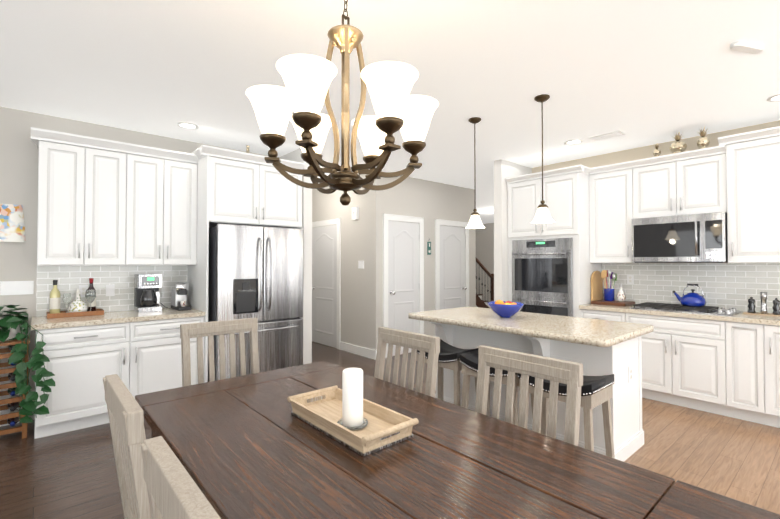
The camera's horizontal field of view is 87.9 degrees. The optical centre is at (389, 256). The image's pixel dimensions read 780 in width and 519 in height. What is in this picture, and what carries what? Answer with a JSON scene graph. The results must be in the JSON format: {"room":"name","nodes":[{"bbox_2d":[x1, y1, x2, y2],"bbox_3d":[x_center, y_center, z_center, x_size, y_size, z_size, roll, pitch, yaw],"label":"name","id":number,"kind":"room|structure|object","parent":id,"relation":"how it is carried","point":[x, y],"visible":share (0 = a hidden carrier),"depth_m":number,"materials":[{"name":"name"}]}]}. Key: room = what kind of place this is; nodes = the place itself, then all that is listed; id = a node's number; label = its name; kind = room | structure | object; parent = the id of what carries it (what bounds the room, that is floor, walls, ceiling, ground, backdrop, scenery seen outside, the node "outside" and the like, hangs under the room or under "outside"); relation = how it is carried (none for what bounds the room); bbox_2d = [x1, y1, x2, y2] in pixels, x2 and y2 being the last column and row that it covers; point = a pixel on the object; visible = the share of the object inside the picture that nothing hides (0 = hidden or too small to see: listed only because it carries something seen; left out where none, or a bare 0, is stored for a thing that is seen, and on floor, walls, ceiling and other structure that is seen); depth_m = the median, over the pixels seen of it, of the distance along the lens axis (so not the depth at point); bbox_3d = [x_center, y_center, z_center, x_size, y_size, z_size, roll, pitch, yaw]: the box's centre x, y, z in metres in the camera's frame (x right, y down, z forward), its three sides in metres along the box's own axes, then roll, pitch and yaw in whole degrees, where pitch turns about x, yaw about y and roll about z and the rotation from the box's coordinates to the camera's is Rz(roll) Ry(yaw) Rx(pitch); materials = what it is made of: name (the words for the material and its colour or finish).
{"room":"kitchen","nodes":[
{"label":"kitchen","id":0,"kind":"room"},
{"bbox_2d":[0,106,268,419],"bbox_3d":[-2.424,0.091,4.346,2.765,2.740,0.120,1,-1,-41],"label":"wall","id":1,"kind":"structure","parent":0,"point":[18,170],"depth_m":3.58,"materials":[{"name":"paint"}]},
{"bbox_2d":[0,204,25,241],"bbox_3d":[-3.278,-0.290,3.499,0.190,0.325,0.025,1,-1,-41],"label":"painting","id":2,"kind":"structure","parent":1,"relation":"attached to","point":[12,226],"depth_m":3.49},
{"bbox_2d":[0,281,33,294],"bbox_3d":[-3.252,0.273,3.530,0.213,0.119,0.015,1,-1,-41],"label":"switch plate","id":3,"kind":"object","parent":1,"relation":"attached to","point":[16,287],"visible":1,"depth_m":3.52,"materials":[{"name":"white"}]},
{"bbox_2d":[0,407,33,426],"bbox_3d":[-3.290,1.383,3.479,0.345,0.130,0.016,1,-1,-41],"label":"baseboard","id":4,"kind":"structure","parent":1,"relation":"attached to","point":[2,412],"depth_m":3.47,"materials":[{"name":"white"}]},
{"bbox_2d":[35,128,126,266],"bbox_3d":[-2.812,-0.487,3.703,0.623,1.132,0.348,1,-1,-41],"label":"upper cabinet","id":5,"kind":"object","parent":1,"relation":"attached to","point":[114,217],"depth_m":3.56,"materials":[{"name":"white wood"}]},
{"bbox_2d":[127,143,198,266],"bbox_3d":[-2.343,-0.481,4.112,0.622,1.132,0.348,1,-1,-41],"label":"upper cabinet","id":6,"kind":"object","parent":1,"relation":"attached to","point":[163,185],"depth_m":3.97,"materials":[{"name":"white wood"}]},
{"bbox_2d":[195,147,302,228],"bbox_3d":[-1.608,-0.703,4.565,1.037,0.736,0.638,1,-1,-41],"label":"upper cabinet","id":7,"kind":"object","parent":1,"relation":"attached to","point":[236,187],"depth_m":4.23,"materials":[{"name":"white wood"}]},
{"bbox_2d":[279,148,311,363],"bbox_3d":[-1.167,0.101,4.925,0.110,2.740,0.660,1,-1,-41],"label":"wall","id":8,"kind":"structure","parent":0,"point":[295,155],"depth_m":4.68,"materials":[{"name":"paint"}]},
{"bbox_2d":[312,171,381,349],"bbox_3d":[-1.012,0.132,6.877,0.120,2.740,2.600,1,-1,-41],"label":"wall","id":9,"kind":"structure","parent":0,"point":[361,297],"depth_m":6.15,"materials":[{"name":"paint"}]},
{"bbox_2d":[312,218,340,349],"bbox_3d":[-1.152,0.442,6.883,0.076,2.120,1.000,1,-1,-41],"label":"door","id":10,"kind":"structure","parent":9,"relation":"attached to","point":[326,284],"depth_m":6.83,"materials":[{"name":"white wood"}]},
{"bbox_2d":[352,207,358,219],"bbox_3d":[-0.537,-0.664,6.217,0.046,0.190,0.120,1,-1,-41],"label":"door chime","id":11,"kind":"object","parent":9,"relation":"attached to","point":[355,213],"depth_m":6.19,"materials":[{"name":"white plastic"}]},
{"bbox_2d":[340,341,376,359],"bbox_3d":[-0.500,1.426,6.164,0.016,0.130,0.916,1,-1,-41],"label":"baseboard","id":12,"kind":"structure","parent":9,"relation":"attached to","point":[359,350],"depth_m":6.13,"materials":[{"name":"white wood"}]},
{"bbox_2d":[358,261,363,268],"bbox_3d":[-0.438,0.120,6.118,0.010,0.120,0.140,1,-1,-41],"label":"light switch","id":13,"kind":"object","parent":9,"relation":"attached to","point":[360,263],"depth_m":6.11,"materials":[{"name":"white plastic"}]},
{"bbox_2d":[0,341,779,518],"bbox_3d":[1.370,1.514,4.488,15.240,0.100,12.540,1,-1,-41],"label":"floor","id":14,"kind":"structure","parent":0,"point":[70,475],"depth_m":2.87,"materials":[{"name":"brown wood"}]},
{"bbox_2d":[0,305,54,438],"bbox_3d":[-3.025,0.916,3.160,0.616,1.053,0.825,1,-1,-41],"label":"wine rack","id":15,"kind":"object","parent":14,"relation":"on","point":[14,340],"visible":1,"depth_m":3.13,"materials":[{"name":"brown wood"}]},
{"bbox_2d":[34,315,206,438],"bbox_3d":[-2.489,1.016,3.782,1.245,0.875,0.618,1,-1,-41],"label":"base cabinet","id":16,"kind":"object","parent":14,"relation":"on","point":[147,358],"depth_m":3.43,"materials":[{"name":"white wood"}]},
{"bbox_2d":[31,307,206,330],"bbox_3d":[-2.495,0.558,3.773,1.275,0.040,0.635,1,-1,-41],"label":"countertop","id":17,"kind":"structure","parent":16,"relation":"on","point":[40,322],"depth_m":3.56,"materials":[{"name":"beige stone"}]},
{"bbox_2d":[47,278,103,318],"bbox_3d":[-2.850,0.367,3.671,0.400,0.334,0.210,1,-1,-41],"label":"tray","id":18,"kind":"object","parent":17,"relation":"on","point":[77,306],"visible":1,"depth_m":3.63,"materials":[{"name":"brown wood"}]},
{"bbox_2d":[134,274,161,312],"bbox_3d":[-2.416,0.358,4.040,0.200,0.365,0.236,1,-1,-41],"label":"coffee maker","id":19,"kind":"object","parent":17,"relation":"on","point":[146,293],"visible":1,"depth_m":3.97,"materials":[{"name":"silver metal"}]},
{"bbox_2d":[171,282,190,310],"bbox_3d":[-2.170,0.405,4.198,0.120,0.275,0.310,1,-1,-41],"label":"espresso machine","id":20,"kind":"object","parent":17,"relation":"on","point":[179,296],"visible":0.98,"depth_m":4.16,"materials":[{"name":"silver plastic"}]},
{"bbox_2d":[103,374,151,518],"bbox_3d":[-0.638,0.913,1.385,0.529,1.003,0.470,1,-1,-41],"label":"chair","id":21,"kind":"object","parent":14,"relation":"on","point":[125,414],"visible":0.69,"depth_m":1.16,"materials":[{"name":"brown wood"}]},
{"bbox_2d":[141,436,220,518],"bbox_3d":[-0.195,0.905,0.876,0.529,1.003,0.470,1,-1,-41],"label":"chair","id":22,"kind":"object","parent":14,"relation":"on","point":[174,491],"visible":1,"depth_m":0.75,"materials":[{"name":"brown wood"}]},
{"bbox_2d":[180,318,258,386],"bbox_3d":[-0.921,0.919,2.392,0.470,1.023,0.529,1,-1,-41],"label":"head chair","id":23,"kind":"object","parent":14,"relation":"on","point":[210,330],"visible":0.38,"depth_m":2.55,"materials":[{"name":"brown wood"}]},
{"bbox_2d":[208,224,302,381],"bbox_3d":[-1.533,0.576,4.459,0.930,1.775,0.808,1,-1,-41],"label":"fridge","id":24,"kind":"object","parent":14,"relation":"on","point":[255,271],"visible":0.73,"depth_m":4.18,"materials":[{"name":"grey metal"}]},
{"bbox_2d":[374,327,439,397],"bbox_3d":[-0.085,0.925,2.126,0.529,1.003,0.470,1,-1,-41],"label":"chair","id":25,"kind":"object","parent":14,"relation":"on","point":[415,342],"visible":0.23,"depth_m":2.25,"materials":[{"name":"brown wood"}]},
{"bbox_2d":[416,339,477,405],"bbox_3d":[0.486,1.095,3.378,0.346,0.707,0.486,1,-1,-41],"label":"stool","id":26,"kind":"object","parent":14,"relation":"on","point":[449,357],"visible":0.42,"depth_m":3.23,"materials":[{"name":"black leather"}]},
{"bbox_2d":[135,361,779,518],"bbox_3d":[0.006,1.033,1.328,1.060,0.760,2.520,1,-1,-41],"label":"table","id":27,"kind":"object","parent":14,"relation":"on","point":[250,446],"visible":0.85,"depth_m":1.25,"materials":[{"name":"brown wood"}]},
{"bbox_2d":[288,368,418,456],"bbox_3d":[-0.165,0.543,1.585,0.244,0.227,0.541,1,-1,-41],"label":"tray","id":28,"kind":"object","parent":27,"relation":"on","point":[348,415],"visible":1,"depth_m":1.50,"materials":[{"name":"brown wood"}]},
{"bbox_2d":[476,258,493,307],"bbox_3d":[1.298,-0.127,10.470,3.520,3.372,1.030,1,-1,-41],"label":"stair rail","id":29,"kind":"object","parent":14,"relation":"on","point":[480,303],"visible":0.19,"depth_m":10.90,"materials":[{"name":"brown wood"}]},
{"bbox_2d":[460,350,540,433],"bbox_3d":[0.806,1.088,2.981,0.346,0.707,0.486,1,-1,-41],"label":"stool","id":30,"kind":"object","parent":14,"relation":"on","point":[469,361],"visible":0.29,"depth_m":2.99,"materials":[{"name":"beige wood"}]},
{"bbox_2d":[475,345,582,445],"bbox_3d":[0.401,0.916,1.569,0.529,1.003,0.470,1,-1,-41],"label":"chair","id":31,"kind":"object","parent":14,"relation":"on","point":[555,372],"visible":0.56,"depth_m":1.68,"materials":[{"name":"brown wood"}]},
{"bbox_2d":[416,319,643,461],"bbox_3d":[1.108,1.010,3.464,0.830,0.875,1.638,1,-1,-41],"label":"kitchen island","id":32,"kind":"object","parent":14,"relation":"on","point":[596,347],"depth_m":3.00,"materials":[{"name":"white wood"}]},
{"bbox_2d":[408,307,653,346],"bbox_3d":[1.087,0.549,3.440,0.935,0.045,1.770,1,-1,-41],"label":"island countertop","id":33,"kind":"structure","parent":32,"relation":"on","point":[565,329],"depth_m":3.11,"materials":[{"name":"beige stone"}]},
{"bbox_2d":[487,300,523,317],"bbox_3d":[1.006,0.453,3.523,0.310,0.150,0.310,1,-1,-41],"label":"fruit bowl","id":34,"kind":"object","parent":33,"relation":"on","point":[504,309],"visible":1,"depth_m":3.44,"materials":[{"name":"ceramic"}]},
{"bbox_2d":[505,166,604,317],"bbox_3d":[2.069,0.224,5.141,0.652,2.500,0.925,1,-1,-41],"label":"tall cabinet","id":35,"kind":"object","parent":14,"relation":"on","point":[550,272],"depth_m":4.84,"materials":[{"name":"white wood"}]},
{"bbox_2d":[517,373,614,458],"bbox_3d":[1.111,1.082,2.570,0.346,0.707,0.486,1,-1,-41],"label":"stool","id":36,"kind":"object","parent":14,"relation":"on","point":[596,391],"visible":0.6,"depth_m":2.45,"materials":[{"name":"beige wood"}]},
{"bbox_2d":[581,310,624,321],"bbox_3d":[2.542,1.028,4.612,0.618,0.875,0.475,1,-1,-41],"label":"base cabinet","id":37,"kind":"object","parent":14,"relation":"on","point":[592,314],"depth_m":4.40,"materials":[{"name":"white wood"}]},
{"bbox_2d":[625,314,724,415],"bbox_3d":[2.966,1.021,4.126,0.618,0.875,0.815,1,-1,-41],"label":"base cabinet","id":38,"kind":"object","parent":14,"relation":"on","point":[683,365],"depth_m":3.86,"materials":[{"name":"white wood"}]},
{"bbox_2d":[581,302,779,325],"bbox_3d":[3.284,0.557,3.753,0.638,0.040,2.754,1,-1,-41],"label":"countertop","id":39,"kind":"structure","parent":38,"relation":"on","point":[665,311],"depth_m":3.87,"materials":[{"name":"beige stone"}]},
{"bbox_2d":[591,271,634,306],"bbox_3d":[2.583,0.359,4.699,0.380,0.384,0.396,1,-1,-41],"label":"cutting boards","id":40,"kind":"object","parent":39,"relation":"on","point":[596,288],"visible":0.94,"depth_m":4.78,"materials":[{"name":"brown wood"}]},
{"bbox_2d":[601,269,616,300],"bbox_3d":[2.566,0.331,4.740,0.140,0.369,0.161,1,-1,-41],"label":"utensil crock","id":41,"kind":"object","parent":40,"relation":"on","point":[609,293],"visible":1,"depth_m":4.71,"materials":[{"name":"ceramic"}]},
{"bbox_2d":[617,284,625,301],"bbox_3d":[2.660,0.406,4.655,0.090,0.216,0.090,1,-1,-41],"label":"oil cruet","id":42,"kind":"object","parent":40,"relation":"on","point":[621,297],"visible":1,"depth_m":4.63,"materials":[{"name":"white ceramic"}]},
{"bbox_2d":[672,283,705,306],"bbox_3d":[3.058,0.389,4.138,0.216,0.227,0.283,1,-1,-41],"label":"kettle","id":43,"kind":"object","parent":39,"relation":"on","point":[692,299],"visible":1,"depth_m":4.06,"materials":[{"name":"metal"}]},
{"bbox_2d":[743,292,779,316],"bbox_3d":[3.443,0.430,3.726,0.130,0.210,0.280,1,-1,-41],"label":"pepper mills","id":44,"kind":"object","parent":39,"relation":"on","point":[763,308],"visible":1,"depth_m":3.71,"materials":[{"name":"silver metal"}]},
{"bbox_2d":[721,322,760,423],"bbox_3d":[3.317,1.014,3.722,0.618,0.875,0.255,1,-1,-41],"label":"base cabinet","id":45,"kind":"object","parent":14,"relation":"on","point":[740,341],"depth_m":3.54,"materials":[{"name":"white wood"}]},
{"bbox_2d":[761,326,779,427],"bbox_3d":[3.535,1.010,3.473,0.618,0.875,0.407,1,-1,-41],"label":"base cabinet","id":46,"kind":"object","parent":14,"relation":"on","point":[770,335],"depth_m":3.40,"materials":[{"name":"white wood"}]},
{"bbox_2d":[0,0,779,223],"bbox_3d":[1.370,-1.326,4.533,15.240,0.100,12.540,1,-1,-41],"label":"ceiling","id":47,"kind":"structure","parent":0,"point":[640,73],"depth_m":2.79,"materials":[{"name":"paint"}]},
{"bbox_2d":[177,122,198,128],"bbox_3d":[-1.978,-1.279,3.960,0.190,0.012,0.190,1,-1,-41],"label":"recessed light","id":48,"kind":"object","parent":47,"relation":"in","point":[186,125],"visible":0.98,"depth_m":3.96,"materials":[{"name":"white"}]},
{"bbox_2d":[246,0,438,205],"bbox_3d":[-0.171,-0.759,1.560,0.671,1.128,0.734,1,-1,-41],"label":"chandelier","id":49,"kind":"object","parent":47,"relation":"hanging from","point":[304,93],"visible":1,"depth_m":1.48,"materials":[{"name":"white glass"}]},
{"bbox_2d":[466,117,484,228],"bbox_3d":[0.795,-0.778,3.784,0.184,1.018,0.184,1,-1,-41],"label":"pendant light","id":50,"kind":"object","parent":47,"relation":"hanging from","point":[475,222],"visible":0.98,"depth_m":3.76,"materials":[{"name":"white glass"}]},
{"bbox_2d":[531,94,554,222],"bbox_3d":[1.236,-0.786,3.279,0.184,1.018,0.184,1,-1,-41],"label":"pendant light","id":51,"kind":"object","parent":47,"relation":"hanging from","point":[542,215],"visible":1,"depth_m":3.25,"materials":[{"name":"white glass"}]},
{"bbox_2d":[564,139,582,144],"bbox_3d":[2.041,-1.270,4.494,0.190,0.012,0.190,1,-1,-41],"label":"recessed light","id":52,"kind":"object","parent":47,"relation":"in","point":[573,141],"visible":1,"depth_m":4.49,"materials":[{"name":"white"}]},
{"bbox_2d":[589,130,624,140],"bbox_3d":[2.288,-1.272,4.271,0.160,0.016,0.300,1,-1,-41],"label":"ceiling vent","id":53,"kind":"object","parent":47,"relation":"in","point":[607,135],"visible":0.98,"depth_m":4.25,"materials":[{"name":"white"}]},
{"bbox_2d":[730,41,762,54],"bbox_3d":[2.210,-1.293,2.505,0.236,0.030,0.056,0,-1,-16],"label":"smoke detector","id":54,"kind":"object","parent":47,"relation":"attached to","point":[746,47],"visible":1,"depth_m":2.48,"materials":[{"name":"white plastic"}]},
{"bbox_2d":[767,94,779,101],"bbox_3d":[3.176,-1.290,3.268,0.190,0.012,0.190,1,-1,-41],"label":"recessed light","id":55,"kind":"object","parent":47,"relation":"in","point":[775,98],"visible":1,"depth_m":3.31,"materials":[{"name":"white"}]},
{"bbox_2d":[382,176,475,355],"bbox_3d":[0.688,0.129,6.715,2.230,2.740,0.120,1,-1,-41],"label":"wall","id":56,"kind":"structure","parent":0,"point":[429,202],"depth_m":6.62,"materials":[{"name":"paint"}]},
{"bbox_2d":[383,214,423,357],"bbox_3d":[0.236,0.431,6.186,0.840,2.120,0.076,1,-1,-41],"label":"door","id":57,"kind":"structure","parent":56,"relation":"attached to","point":[403,268],"depth_m":6.19,"materials":[{"name":"white wood"}]},
{"bbox_2d":[427,239,430,254],"bbox_3d":[0.640,-0.169,6.588,0.075,0.272,0.014,1,-1,-41],"label":"sign","id":58,"kind":"object","parent":56,"relation":"attached to","point":[428,248],"visible":1,"depth_m":6.58,"materials":[{"name":"green ceramic"}]},
{"bbox_2d":[435,219,468,335],"bbox_3d":[1.099,0.443,6.938,0.870,2.120,0.076,1,-1,-41],"label":"door","id":59,"kind":"structure","parent":56,"relation":"attached to","point":[451,265],"depth_m":6.95,"materials":[{"name":"white wood"}]},
{"bbox_2d":[476,223,493,301],"bbox_3d":[4.848,0.214,12.024,0.120,2.740,5.785,1,-1,-41],"label":"wall","id":60,"kind":"structure","parent":0,"point":[485,246],"depth_m":13.78,"materials":[{"name":"paint"}]},
{"bbox_2d":[494,159,531,300],"bbox_3d":[4.034,0.143,7.557,6.980,2.740,0.120,1,-1,-41],"label":"wall","id":61,"kind":"structure","parent":0,"point":[503,169],"depth_m":5.28,"materials":[{"name":"paint"}]},
{"bbox_2d":[532,120,779,172],"bbox_3d":[4.234,0.074,3.250,0.120,2.740,6.635,1,-1,-41],"label":"wall","id":62,"kind":"structure","parent":0,"point":[643,152],"depth_m":4.69,"materials":[{"name":"paint"}]},
{"bbox_2d":[589,162,644,265],"bbox_3d":[2.641,-0.482,4.728,0.348,1.114,0.467,1,-1,-41],"label":"upper cabinet","id":63,"kind":"object","parent":62,"relation":"attached to","point":[611,186],"depth_m":4.62,"materials":[{"name":"white wood"}]},
{"bbox_2d":[633,146,724,217],"bbox_3d":[3.059,-0.730,4.252,0.348,0.633,0.806,1,-1,-41],"label":"upper cabinet","id":64,"kind":"object","parent":62,"relation":"attached to","point":[693,181],"depth_m":4.10,"materials":[{"name":"white wood"}]},
{"bbox_2d":[653,143,660,156],"bbox_3d":[2.812,-1.126,4.261,0.084,0.158,0.084,0,-1,28],"label":"pineapple","id":65,"kind":"object","parent":64,"relation":"on","point":[656,152],"depth_m":4.24,"materials":[{"name":"gold metal"}]},
{"bbox_2d":[669,132,686,153],"bbox_3d":[2.953,-1.170,4.146,0.147,0.242,0.147,-1,-1,37],"label":"pineapple","id":66,"kind":"object","parent":64,"relation":"on","point":[679,146],"depth_m":4.11,"materials":[{"name":"gold metal"}]},
{"bbox_2d":[697,126,709,148],"bbox_3d":[3.080,-1.168,3.978,0.123,0.232,0.123,0,-1,28],"label":"pineapple","id":67,"kind":"object","parent":64,"relation":"on","point":[703,142],"depth_m":3.95,"materials":[{"name":"gold metal"}]},
{"bbox_2d":[629,210,728,261],"bbox_3d":[3.035,-0.179,4.223,0.410,0.464,0.792,1,-1,-41],"label":"microwave","id":68,"kind":"object","parent":62,"relation":"attached to","point":[652,233],"depth_m":4.05,"materials":[{"name":"silver metal"}]},
{"bbox_2d":[725,126,779,265],"bbox_3d":[3.465,-0.534,3.760,0.378,1.188,0.464,1,-1,-41],"label":"upper cabinet","id":69,"kind":"object","parent":62,"relation":"attached to","point":[752,158],"depth_m":3.67,"materials":[{"name":"white wood"}]}
]}

